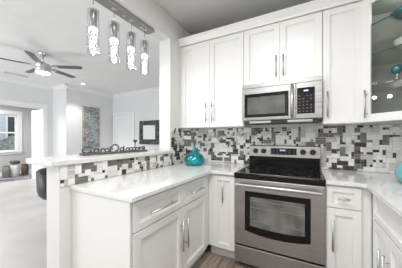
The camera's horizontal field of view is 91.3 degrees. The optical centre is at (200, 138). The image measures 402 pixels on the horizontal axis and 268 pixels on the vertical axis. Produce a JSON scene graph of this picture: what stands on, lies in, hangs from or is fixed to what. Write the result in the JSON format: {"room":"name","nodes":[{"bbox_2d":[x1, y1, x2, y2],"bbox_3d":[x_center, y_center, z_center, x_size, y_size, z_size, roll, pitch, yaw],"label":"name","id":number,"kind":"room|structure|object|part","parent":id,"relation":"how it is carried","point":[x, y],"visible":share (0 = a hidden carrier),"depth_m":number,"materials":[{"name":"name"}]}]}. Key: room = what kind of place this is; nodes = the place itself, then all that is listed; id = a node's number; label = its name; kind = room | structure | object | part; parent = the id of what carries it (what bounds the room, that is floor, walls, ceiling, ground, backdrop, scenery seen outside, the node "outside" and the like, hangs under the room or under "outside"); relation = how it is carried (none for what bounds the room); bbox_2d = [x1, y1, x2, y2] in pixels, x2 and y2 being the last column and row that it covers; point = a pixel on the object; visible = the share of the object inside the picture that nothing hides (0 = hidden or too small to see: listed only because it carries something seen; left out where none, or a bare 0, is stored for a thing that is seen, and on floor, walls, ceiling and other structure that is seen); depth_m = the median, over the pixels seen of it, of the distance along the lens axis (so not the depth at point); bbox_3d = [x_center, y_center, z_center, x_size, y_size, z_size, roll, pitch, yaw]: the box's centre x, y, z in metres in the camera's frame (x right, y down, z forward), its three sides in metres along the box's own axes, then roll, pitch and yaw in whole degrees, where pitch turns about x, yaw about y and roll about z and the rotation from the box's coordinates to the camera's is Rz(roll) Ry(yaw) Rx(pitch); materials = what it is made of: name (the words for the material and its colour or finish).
{"room":"kitchen","nodes":[
{"label":"kitchen","id":0,"kind":"room"},
{"bbox_2d":[0,81,52,155],"bbox_3d":[-5.875,-0.136,3.389,0.120,2.780,5.800,0,0,28],"label":"wall","id":1,"kind":"structure","parent":0,"point":[10,91],"depth_m":5.51,"materials":[{"name":"paint"}]},
{"bbox_2d":[0,99,47,168],"bbox_3d":[-5.073,0.136,4.854,0.160,2.235,2.180,0,0,28],"label":"trim","id":2,"kind":"structure","parent":1,"relation":"attached to","point":[6,102],"depth_m":5.69,"materials":[{"name":"paint"}]},
{"bbox_2d":[0,76,53,90],"bbox_3d":[-5.786,-1.476,3.342,0.080,0.100,5.800,0,0,28],"label":"trim","id":3,"kind":"structure","parent":1,"relation":"attached to","point":[4,79],"depth_m":5.29,"materials":[{"name":"paint"}]},
{"bbox_2d":[30,110,40,179],"bbox_3d":[-4.938,0.204,5.865,0.530,2.080,0.089,0,0,28],"label":"door","id":4,"kind":"structure","parent":1,"relation":"in","point":[36,114],"depth_m":5.85,"materials":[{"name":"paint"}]},
{"bbox_3d":[-4.937,0.179,5.866,0.330,1.750,0.006,0,0,28],"label":"panel moulding","id":5,"kind":"part","parent":4,"relation":"part of","materials":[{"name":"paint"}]},
{"bbox_2d":[20,107,39,169],"bbox_3d":[-6.244,0.029,7.380,0.120,2.450,0.900,0,0,28],"label":"wall","id":6,"kind":"structure","parent":0,"point":[26,112],"depth_m":7.11,"materials":[{"name":"paint"}]},
{"bbox_2d":[0,105,19,171],"bbox_3d":[-7.207,0.029,5.570,0.120,2.450,3.200,0,0,28],"label":"wall","id":7,"kind":"structure","parent":6,"relation":"in","point":[4,159],"depth_m":6.68,"materials":[{"name":"grey paint"}]},
{"bbox_2d":[0,110,22,154],"bbox_3d":[-6.810,-0.191,6.220,0.130,1.490,1.820,0,0,28],"label":"window","id":8,"kind":"structure","parent":7,"relation":"attached to","point":[18,115],"depth_m":6.88,"materials":[{"name":"paint"}]},
{"bbox_3d":[-6.671,-0.179,6.576,0.040,1.265,0.760,0,0,28],"label":"frame","id":9,"kind":"part","parent":8,"relation":"part of","materials":[{"name":"paint"}]},
{"bbox_2d":[53,89,62,155],"bbox_3d":[-4.247,-0.136,5.876,0.660,2.780,0.120,0,0,28],"label":"wall","id":10,"kind":"structure","parent":0,"point":[57,94],"depth_m":5.78,"materials":[{"name":"paint"}]},
{"bbox_2d":[52,84,67,89],"bbox_3d":[-4.095,-1.476,5.682,0.710,0.100,0.080,0,0,28],"label":"trim","id":11,"kind":"structure","parent":10,"relation":"attached to","point":[57,87],"depth_m":5.68,"materials":[{"name":"paint"}]},
{"bbox_2d":[0,0,158,93],"bbox_3d":[-3.235,-1.576,2.948,5.156,0.100,7.500,0,0,28],"label":"ceiling","id":12,"kind":"structure","parent":0,"point":[58,29],"depth_m":3.27,"materials":[{"name":"paint"}]},
{"bbox_2d":[2,71,29,77],"bbox_3d":[-4.423,-1.522,4.713,0.180,0.008,0.480,0,0,28],"label":"ceiling vent","id":13,"kind":"object","parent":12,"relation":"in","point":[6,72],"visible":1,"depth_m":4.69,"materials":[{"name":"paint"}]},
{"bbox_2d":[0,50,81,77],"bbox_3d":[-2.880,-1.339,3.576,1.258,0.374,1.291,0,0,28],"label":"ceiling fan","id":14,"kind":"object","parent":12,"relation":"hanging from","point":[42,68],"visible":1,"depth_m":3.50,"materials":[{"name":"silver metal"}]},
{"bbox_3d":[-3.165,-1.292,3.261,0.505,0.023,0.110,0,0,-42],"label":"blade","id":15,"kind":"part","parent":14,"relation":"part of","materials":[{"name":"grey wood"}]},
{"bbox_3d":[-2.680,-1.292,3.154,0.110,0.023,0.505,0,0,-24],"label":"blade","id":16,"kind":"part","parent":14,"relation":"part of","materials":[{"name":"grey wood"}]},
{"bbox_3d":[-2.758,-1.292,3.954,0.110,0.023,0.505,0,0,12],"label":"blade","id":17,"kind":"part","parent":14,"relation":"part of","materials":[{"name":"grey wood"}]},
{"bbox_3d":[-2.428,-1.292,3.583,0.505,0.023,0.110,0,0,-6],"label":"blade","id":18,"kind":"part","parent":14,"relation":"part of","materials":[{"name":"grey wood"}]},
{"bbox_2d":[87,0,153,75],"bbox_3d":[-0.788,-0.978,1.896,0.120,0.537,0.880,0,0,28],"label":"pendant light","id":19,"kind":"object","parent":12,"relation":"hanging from","point":[120,11],"depth_m":1.87,"materials":[{"name":"glass"}]},
{"bbox_3d":[-0.912,-0.962,1.662,0.093,0.505,0.093,0,0,28],"label":"pendant light","id":20,"kind":"part","parent":19,"relation":"part of","materials":[{"name":"glass"}]},
{"bbox_3d":[-0.816,-0.962,1.844,0.093,0.505,0.093,0,0,28],"label":"pendant light","id":21,"kind":"part","parent":19,"relation":"part of","materials":[{"name":"glass"}]},
{"bbox_3d":[-0.720,-0.962,2.024,0.093,0.505,0.093,0,0,28],"label":"pendant light","id":22,"kind":"part","parent":19,"relation":"part of","materials":[{"name":"glass"}]},
{"bbox_3d":[-0.630,-0.962,2.194,0.093,0.505,0.093,0,0,28],"label":"pendant light","id":23,"kind":"part","parent":19,"relation":"part of","materials":[{"name":"glass"}]},
{"bbox_2d":[63,88,112,154],"bbox_3d":[-3.549,-0.136,6.303,0.170,2.780,1.530,0,0,28],"label":"wall","id":24,"kind":"structure","parent":0,"point":[73,100],"depth_m":5.92,"materials":[{"name":"paint"}]},
{"bbox_2d":[63,83,112,97],"bbox_3d":[-3.458,-1.476,6.210,0.080,0.100,1.610,0,0,28],"label":"trim","id":25,"kind":"structure","parent":24,"relation":"attached to","point":[69,85],"depth_m":6.10,"materials":[{"name":"paint"}]},
{"bbox_2d":[82,106,99,150],"bbox_3d":[-3.469,-0.296,6.222,0.044,1.369,0.576,0,0,28],"label":"wall art","id":26,"kind":"object","parent":24,"relation":"attached to","point":[90,116],"visible":0.94,"depth_m":6.18,"materials":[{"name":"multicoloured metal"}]},
{"bbox_2d":[47,0,191,267],"bbox_3d":[-0.782,-0.186,1.888,0.170,2.880,6.730,0,0,28],"label":"wall","id":27,"kind":"structure","parent":0,"point":[167,31],"depth_m":2.19,"materials":[{"name":"paint"}]},
{"bbox_2d":[26,149,171,166],"bbox_3d":[-0.825,0.171,2.030,0.423,0.038,1.460,0,0,28],"label":"countertop","id":28,"kind":"structure","parent":27,"relation":"on","point":[51,161],"depth_m":1.54,"materials":[{"name":"white stone"}]},
{"bbox_2d":[79,140,147,155],"bbox_3d":[-0.837,0.085,1.982,0.070,0.134,0.700,0,0,34],"label":"word sign","id":29,"kind":"object","parent":28,"relation":"on","point":[99,152],"visible":1,"depth_m":1.92,"materials":[{"name":"grey metal"}]},
{"bbox_2d":[60,154,170,186],"bbox_3d":[-0.670,0.265,1.908,0.006,0.145,1.268,0,0,28],"label":"tile backsplash","id":30,"kind":"structure","parent":27,"relation":"attached to","point":[85,172],"depth_m":1.66,"materials":[{"name":"grey tile"}]},
{"bbox_2d":[164,156,169,162],"bbox_3d":[-0.409,0.259,2.380,0.012,0.065,0.115,0,0,28],"label":"wall outlet","id":31,"kind":"object","parent":30,"relation":"attached to","point":[166,159],"visible":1,"depth_m":2.37,"materials":[{"name":"white plastic"}]},
{"bbox_2d":[171,128,207,164],"bbox_3d":[-0.171,0.104,2.693,0.587,0.468,0.134,0,0,-36],"label":"tile backsplash","id":32,"kind":"structure","parent":27,"relation":"attached to","point":[182,140],"depth_m":2.73,"materials":[{"name":"grey tile"}]},
{"bbox_2d":[113,91,158,149],"bbox_3d":[-1.243,-0.136,6.012,4.516,2.780,0.120,0,0,28],"label":"wall","id":33,"kind":"structure","parent":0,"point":[145,106],"depth_m":6.32,"materials":[{"name":"paint"}]},
{"bbox_2d":[113,111,134,150],"bbox_3d":[-2.625,0.189,6.667,1.040,2.130,0.076,0,0,26],"label":"door","id":34,"kind":"structure","parent":33,"relation":"attached to","point":[124,123],"depth_m":6.65,"materials":[{"name":"paint"}]},
{"bbox_2d":[112,87,158,96],"bbox_3d":[-1.180,-1.476,5.865,4.266,0.100,0.080,0,0,28],"label":"trim","id":35,"kind":"structure","parent":33,"relation":"attached to","point":[155,89],"depth_m":6.33,"materials":[{"name":"paint"}]},
{"bbox_2d":[139,120,158,144],"bbox_3d":[-1.615,-0.176,6.117,0.800,0.740,0.040,0,0,28],"label":"framed picture","id":36,"kind":"object","parent":33,"relation":"attached to","point":[148,130],"visible":0.94,"depth_m":6.10,"materials":[{"name":"black wood"}]},
{"bbox_2d":[143,125,154,138],"bbox_3d":[-1.610,-0.181,6.127,0.510,0.440,0.018,0,0,28],"label":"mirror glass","id":37,"kind":"object","parent":36,"relation":"attached to","point":[148,130],"depth_m":6.12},
{"bbox_2d":[0,172,372,267],"bbox_3d":[-3.489,1.279,3.083,11.180,0.050,7.500,0,0,28],"label":"floor","id":38,"kind":"structure","parent":0,"point":[23,214],"depth_m":2.61,"materials":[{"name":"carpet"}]},
{"bbox_2d":[0,174,31,182],"bbox_3d":[-6.123,1.248,5.775,1.200,0.012,1.780,0,0,28],"label":"rug","id":39,"kind":"object","parent":38,"relation":"on","point":[20,177],"visible":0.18,"depth_m":6.04,"materials":[{"name":"grey fabric"}]},
{"bbox_2d":[2,165,10,177],"bbox_3d":[-6.103,1.055,6.155,0.200,0.374,0.200,0,0,28],"label":"woven basket","id":40,"kind":"object","parent":39,"relation":"on","point":[6,170],"visible":0.98,"depth_m":6.09,"materials":[{"name":"grey wicker"}]},
{"bbox_2d":[10,164,19,176],"bbox_3d":[-6.072,1.044,6.405,0.250,0.395,0.250,0,0,28],"label":"pouf","id":41,"kind":"object","parent":39,"relation":"on","point":[15,168],"visible":0.92,"depth_m":6.33,"materials":[{"name":"white fabric"}]},
{"bbox_2d":[9,160,19,163],"bbox_3d":[-6.070,0.781,6.403,0.269,0.128,0.274,0,0,28],"label":"folded throw","id":42,"kind":"object","parent":41,"relation":"on","point":[12,161],"visible":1,"depth_m":6.33,"materials":[{"name":"fabric"}]},
{"bbox_2d":[21,164,28,175],"bbox_3d":[-5.884,1.055,6.566,0.200,0.374,0.200,0,0,28],"label":"woven basket","id":43,"kind":"object","parent":39,"relation":"on","point":[24,167],"visible":0.97,"depth_m":6.50,"materials":[{"name":"wicker"}]},
{"bbox_2d":[36,168,46,199],"bbox_3d":[-1.321,0.768,1.835,0.350,0.972,0.350,0,0,28],"label":"bar stool","id":44,"kind":"object","parent":38,"relation":"on","point":[41,174],"visible":0.2,"depth_m":1.68,"materials":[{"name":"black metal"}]},
{"bbox_2d":[72,185,184,267],"bbox_3d":[-0.525,0.813,1.517,0.629,0.882,0.552,0,0,28],"label":"base cabinet","id":45,"kind":"object","parent":38,"relation":"on","point":[148,232],"visible":0.9,"depth_m":1.31,"materials":[{"name":"paint"}]},
{"bbox_3d":[-0.671,0.813,1.290,0.584,0.882,0.012,0,0,28],"label":"panel","id":46,"kind":"part","parent":45,"relation":"part of","materials":[{"name":"paint"}]},
{"bbox_3d":[-0.283,0.477,1.402,0.020,0.180,0.525,0,0,28],"label":"drawer","id":47,"kind":"part","parent":45,"relation":"part of","materials":[{"name":"paint"}]},
{"bbox_3d":[-0.283,0.855,1.402,0.020,0.559,0.525,0,0,28],"label":"door","id":48,"kind":"part","parent":45,"relation":"part of","materials":[{"name":"paint"}]},
{"bbox_2d":[70,162,248,202],"bbox_3d":[-0.148,0.355,1.962,0.864,0.030,1.727,0,0,28],"label":"countertop","id":49,"kind":"structure","parent":45,"relation":"on","point":[133,187],"depth_m":1.57,"materials":[{"name":"white stone"}]},
{"bbox_2d":[184,143,204,165],"bbox_3d":[-0.083,0.199,2.507,0.266,0.282,0.266,0,0,28],"label":"vase","id":50,"kind":"object","parent":49,"relation":"on","point":[194,158],"visible":0.99,"depth_m":2.42,"materials":[{"name":"glass"}]},
{"bbox_3d":[-0.259,0.482,1.386,0.037,0.014,0.285,0,0,28],"label":"handle","id":51,"kind":"part","parent":45,"relation":"part of","materials":[{"name":"silver metal"}]},
{"bbox_3d":[-0.150,0.791,1.591,0.037,0.245,0.014,0,0,28],"label":"handle","id":52,"kind":"part","parent":45,"relation":"part of","materials":[{"name":"silver metal"}]},
{"bbox_2d":[181,174,208,267],"bbox_3d":[-0.269,0.813,1.999,0.629,0.882,0.535,0,0,28],"label":"base cabinet","id":53,"kind":"object","parent":38,"relation":"on","point":[195,192],"visible":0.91,"depth_m":1.85,"materials":[{"name":"paint"}]},
{"bbox_3d":[-0.116,0.791,1.655,0.037,0.245,0.014,0,0,28],"label":"handle","id":54,"kind":"part","parent":53,"relation":"part of","materials":[{"name":"silver metal"}]},
{"bbox_3d":[-0.055,0.477,1.830,0.020,0.180,0.434,0,0,28],"label":"drawer","id":55,"kind":"part","parent":53,"relation":"part of","materials":[{"name":"paint"}]},
{"bbox_3d":[-0.055,0.855,1.830,0.020,0.559,0.434,0,0,28],"label":"door","id":56,"kind":"part","parent":53,"relation":"part of","materials":[{"name":"paint"}]},
{"bbox_2d":[209,173,235,258],"bbox_3d":[0.344,0.813,2.282,0.296,0.882,0.657,0,0,28],"label":"base cabinet","id":57,"kind":"object","parent":38,"relation":"on","point":[222,242],"visible":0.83,"depth_m":2.04,"materials":[{"name":"paint"}]},
{"bbox_3d":[0.237,0.761,2.019,0.230,0.747,0.020,0,0,28],"label":"door","id":58,"kind":"part","parent":57,"relation":"part of","materials":[{"name":"paint"}]},
{"bbox_2d":[234,145,324,267],"bbox_3d":[0.806,0.671,2.020,0.756,1.165,0.724,0,0,28],"label":"range","id":59,"kind":"object","parent":38,"relation":"on","point":[280,195],"visible":1,"depth_m":1.77,"materials":[{"name":"grey metal"}]},
{"bbox_3d":[0.650,0.442,1.727,0.710,0.029,0.060,0,0,28],"label":"door handle","id":60,"kind":"part","parent":59,"relation":"part of","materials":[{"name":"silver metal"}]},
{"bbox_2d":[234,165,324,185],"bbox_3d":[0.818,0.363,2.042,0.756,0.050,0.675,0,0,28],"label":"cooktop","id":61,"kind":"object","parent":59,"relation":"in","point":[290,175],"depth_m":1.85,"materials":[{"name":"glass"}]},
{"bbox_3d":[0.674,1.122,1.772,0.756,0.163,0.043,0,0,28],"label":"storage drawer","id":62,"kind":"part","parent":59,"relation":"part of","materials":[{"name":"metal"}]},
{"bbox_3d":[0.674,0.709,1.772,0.756,0.634,0.043,0,0,28],"label":"oven door","id":63,"kind":"part","parent":59,"relation":"part of","materials":[{"name":"metal"}]},
{"bbox_3d":[0.943,0.155,2.252,0.275,0.074,0.010,0,0,28],"label":"display panel","id":64,"kind":"part","parent":59,"relation":"part of","materials":[{"name":"black glass"}]},
{"bbox_3d":[0.928,0.278,2.250,0.748,0.120,0.012,0,0,28],"label":"black trim","id":65,"kind":"part","parent":59,"relation":"part of","materials":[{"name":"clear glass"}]},
{"bbox_2d":[325,183,371,267],"bbox_3d":[1.280,0.813,1.784,0.294,0.882,0.657,0,0,28],"label":"base cabinet","id":66,"kind":"object","parent":38,"relation":"on","point":[348,209],"visible":0.95,"depth_m":1.53,"materials":[{"name":"paint"}]},
{"bbox_3d":[1.046,0.774,1.558,0.014,0.240,0.037,0,0,28],"label":"handle","id":67,"kind":"part","parent":66,"relation":"part of","materials":[{"name":"silver metal"}]},
{"bbox_3d":[1.123,0.470,1.548,0.223,0.165,0.020,0,0,28],"label":"drawer","id":68,"kind":"part","parent":66,"relation":"part of","materials":[{"name":"paint"}]},
{"bbox_3d":[1.123,0.847,1.548,0.223,0.574,0.020,0,0,28],"label":"door","id":69,"kind":"part","parent":66,"relation":"part of","materials":[{"name":"paint"}]},
{"bbox_2d":[373,194,401,267],"bbox_3d":[1.285,0.813,0.896,0.657,0.882,1.000,0,0,28],"label":"base cabinet","id":70,"kind":"object","parent":38,"relation":"on","point":[387,224],"visible":0.87,"depth_m":1.16,"materials":[{"name":"paint"}]},
{"bbox_3d":[1.164,0.853,1.269,0.020,0.562,0.282,0,0,28],"label":"door","id":71,"kind":"part","parent":70,"relation":"part of","materials":[{"name":"paint"}]},
{"bbox_3d":[1.088,0.801,1.188,0.037,0.245,0.014,0,0,28],"label":"handle","id":72,"kind":"part","parent":70,"relation":"part of","materials":[{"name":"silver metal"}]},
{"bbox_3d":[1.056,0.801,1.126,0.037,0.245,0.014,0,0,28],"label":"handle","id":73,"kind":"part","parent":70,"relation":"part of","materials":[{"name":"silver metal"}]},
{"bbox_3d":[1.031,0.853,1.020,0.020,0.562,0.277,0,0,28],"label":"door","id":74,"kind":"part","parent":70,"relation":"part of","materials":[{"name":"paint"}]},
{"bbox_3d":[0.784,0.813,-0.085,0.620,0.882,1.200,0,0,28],"label":"base cabinet","id":75,"kind":"object","parent":38,"relation":"on","visible":0},
{"bbox_2d":[320,169,401,216],"bbox_3d":[1.038,0.355,0.672,0.911,0.030,2.892,0,0,28],"label":"countertop","id":76,"kind":"structure","parent":75,"relation":"on","point":[385,186],"depth_m":1.51,"materials":[{"name":"white stone"}]},
{"bbox_2d":[394,161,401,181],"bbox_3d":[1.565,0.190,1.416,0.250,0.300,0.250,0,0,28],"label":"vase","id":77,"kind":"object","parent":76,"relation":"on","point":[398,168],"visible":1,"depth_m":1.44,"materials":[{"name":"teal glass"}]},
{"bbox_2d":[153,0,312,34],"bbox_3d":[-0.080,-1.576,0.308,2.554,0.100,4.600,0,0,28],"label":"ceiling","id":78,"kind":"structure","parent":0,"point":[195,16],"depth_m":2.35,"materials":[{"name":"paint"}]},
{"bbox_2d":[195,0,394,263],"bbox_3d":[1.006,-0.136,2.404,2.844,2.780,0.120,0,0,28],"label":"wall","id":79,"kind":"structure","parent":0,"point":[318,123],"depth_m":2.25,"materials":[{"name":"paint"}]},
{"bbox_2d":[180,31,250,128],"bbox_3d":[0.172,-0.682,2.570,0.870,1.099,0.365,0,0,28],"label":"upper cabinet","id":80,"kind":"object","parent":79,"relation":"attached to","point":[211,71],"visible":0.97,"depth_m":2.42,"materials":[{"name":"paint"}]},
{"bbox_3d":[-0.074,-0.676,2.547,0.415,1.077,0.020,0,0,28],"label":"door","id":81,"kind":"part","parent":80,"relation":"part of","materials":[{"name":"paint"}]},
{"bbox_3d":[0.301,-0.676,2.348,0.427,1.077,0.020,0,0,28],"label":"door","id":82,"kind":"part","parent":80,"relation":"part of","materials":[{"name":"paint"}]},
{"bbox_2d":[244,11,321,85],"bbox_3d":[0.894,-0.907,2.186,0.762,0.649,0.365,0,0,28],"label":"upper cabinet","id":83,"kind":"object","parent":79,"relation":"attached to","point":[289,49],"visible":0.86,"depth_m":2.04,"materials":[{"name":"paint"}]},
{"bbox_3d":[0.663,-0.902,2.155,0.376,0.625,0.020,0,0,28],"label":"door","id":84,"kind":"part","parent":83,"relation":"part of","materials":[{"name":"paint"}]},
{"bbox_3d":[0.786,-0.756,2.058,0.014,0.220,0.037,0,0,28],"label":"handle","id":85,"kind":"part","parent":83,"relation":"part of","materials":[{"name":"silver metal"}]},
{"bbox_2d":[242,76,321,124],"bbox_3d":[0.871,-0.370,2.149,0.758,0.419,0.452,0,0,28],"label":"microwave","id":86,"kind":"object","parent":83,"relation":"attached to","point":[294,101],"visible":1,"depth_m":1.98,"materials":[{"name":"metal"}]},
{"bbox_3d":[0.695,-0.363,2.054,0.536,0.346,0.020,0,0,28],"label":"door","id":87,"kind":"part","parent":86,"relation":"part of","materials":[{"name":"metal"}]},
{"bbox_3d":[0.887,-0.364,1.913,0.028,0.315,0.049,0,0,28],"label":"door handle","id":88,"kind":"part","parent":86,"relation":"part of","materials":[{"name":"silver metal"}]},
{"bbox_3d":[1.002,-0.361,1.877,0.150,0.250,0.003,0,0,28],"label":"keypad panel","id":89,"kind":"part","parent":86,"relation":"part of","materials":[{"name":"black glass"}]},
{"bbox_3d":[1.030,-0.363,1.875,0.220,0.346,0.020,0,0,28],"label":"control panel","id":90,"kind":"part","parent":86,"relation":"part of","materials":[{"name":"metal"}]},
{"bbox_3d":[0.848,-0.756,2.025,0.014,0.220,0.037,0,0,28],"label":"handle","id":91,"kind":"part","parent":83,"relation":"part of","materials":[{"name":"silver metal"}]},
{"bbox_3d":[0.998,-0.902,1.978,0.376,0.625,0.020,0,0,28],"label":"door","id":92,"kind":"part","parent":83,"relation":"part of","materials":[{"name":"paint"}]},
{"bbox_2d":[208,124,401,172],"bbox_3d":[1.113,0.104,2.273,2.290,0.468,0.006,0,0,28],"label":"tile backsplash","id":93,"kind":"structure","parent":79,"relation":"attached to","point":[367,148],"depth_m":2.12,"materials":[{"name":"grey tile"}]},
{"bbox_2d":[393,137,401,149],"bbox_3d":[1.888,0.049,1.851,0.120,0.125,0.012,0,0,28],"label":"wall outlet","id":94,"kind":"object","parent":93,"relation":"attached to","point":[397,141],"visible":1,"depth_m":1.86,"materials":[{"name":"white plastic"}]},
{"bbox_2d":[320,0,361,125],"bbox_3d":[1.365,-0.682,1.935,0.302,1.099,0.365,0,0,28],"label":"upper cabinet","id":95,"kind":"object","parent":79,"relation":"attached to","point":[341,25],"visible":0.99,"depth_m":1.82,"materials":[{"name":"paint"}]},
{"bbox_3d":[1.189,-0.319,1.844,0.014,0.235,0.037,0,0,28],"label":"handle","id":96,"kind":"part","parent":95,"relation":"part of","materials":[{"name":"silver metal"}]},
{"bbox_2d":[358,0,401,124],"bbox_3d":[1.707,-0.682,1.613,0.620,1.099,0.613,0,0,28],"label":"upper cabinet","id":97,"kind":"object","parent":79,"relation":"attached to","point":[381,100],"visible":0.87,"depth_m":1.87,"materials":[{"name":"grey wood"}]},
{"bbox_2d":[178,0,359,46],"bbox_3d":[0.824,-1.264,1.980,2.572,0.085,0.301,0,0,35],"label":"crown molding","id":98,"kind":"structure","parent":97,"relation":"attached to","point":[313,6],"depth_m":2.09,"materials":[{"name":"paint"}]},
{"bbox_3d":[1.417,-0.294,1.689,0.037,0.235,0.014,0,0,-17],"label":"handle","id":99,"kind":"part","parent":97,"relation":"part of","materials":[{"name":"silver metal"}]},
{"bbox_3d":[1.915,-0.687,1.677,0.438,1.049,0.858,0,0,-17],"label":"panel","id":100,"kind":"part","parent":97,"relation":"part of","materials":[{"name":"clear glass"}]},
{"bbox_2d":[389,6,401,20],"bbox_3d":[1.740,-1.017,1.606,0.290,0.078,0.290,0,0,28],"label":"bowl","id":101,"kind":"object","parent":97,"relation":"on","point":[398,17],"visible":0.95,"depth_m":1.64,"materials":[{"name":"glass"}]},
{"bbox_2d":[390,64,401,85],"bbox_3d":[1.651,-0.534,1.653,0.084,0.172,0.084,0,0,28],"label":"wine glass","id":102,"kind":"object","parent":97,"relation":"on","point":[396,69],"visible":0.98,"depth_m":1.64,"materials":[{"name":"glass"}]},
{"bbox_3d":[1.651,-0.581,1.653,0.084,0.077,0.084,0,0,28],"label":"globe","id":103,"kind":"part","parent":102,"relation":"part of","materials":[{"name":"teal glass"}]},
{"bbox_2d":[392,37,401,50],"bbox_3d":[1.740,-0.768,1.606,0.250,0.100,0.250,0,0,28],"label":"bowl","id":104,"kind":"object","parent":97,"relation":"on","point":[398,41],"visible":0.84,"depth_m":1.63,"materials":[{"name":"ceramic"}]},
{"label":"outside","id":105,"kind":"structure","parent":0,"visible":0},
{"bbox_3d":[-21.209,1.289,14.147,30.500,0.050,60.000,0,0,28],"label":"ground","id":106,"kind":"structure","parent":105,"visible":0},
{"bbox_2d":[0,115,14,140],"bbox_3d":[-11.203,-1.246,9.960,3.700,5.000,14.600,0,0,28],"label":"neighbouring house","id":107,"kind":"structure","parent":106,"relation":"on","point":[7,123],"depth_m":9.72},
{"bbox_3d":[-9.405,-0.496,10.136,0.010,1.140,0.840,0,0,28],"label":"pane","id":108,"kind":"part","parent":107,"relation":"part of","materials":[{"name":"black glass"}]},
{"bbox_2d":[0,135,14,149],"bbox_3d":[-9.036,0.521,8.277,1.413,1.455,10.074,0,0,28],"label":"hedge","id":109,"kind":"object","parent":106,"relation":"on","point":[8,143],"visible":0.06,"depth_m":8.66,"materials":[{"name":"green plant"}]}
]}

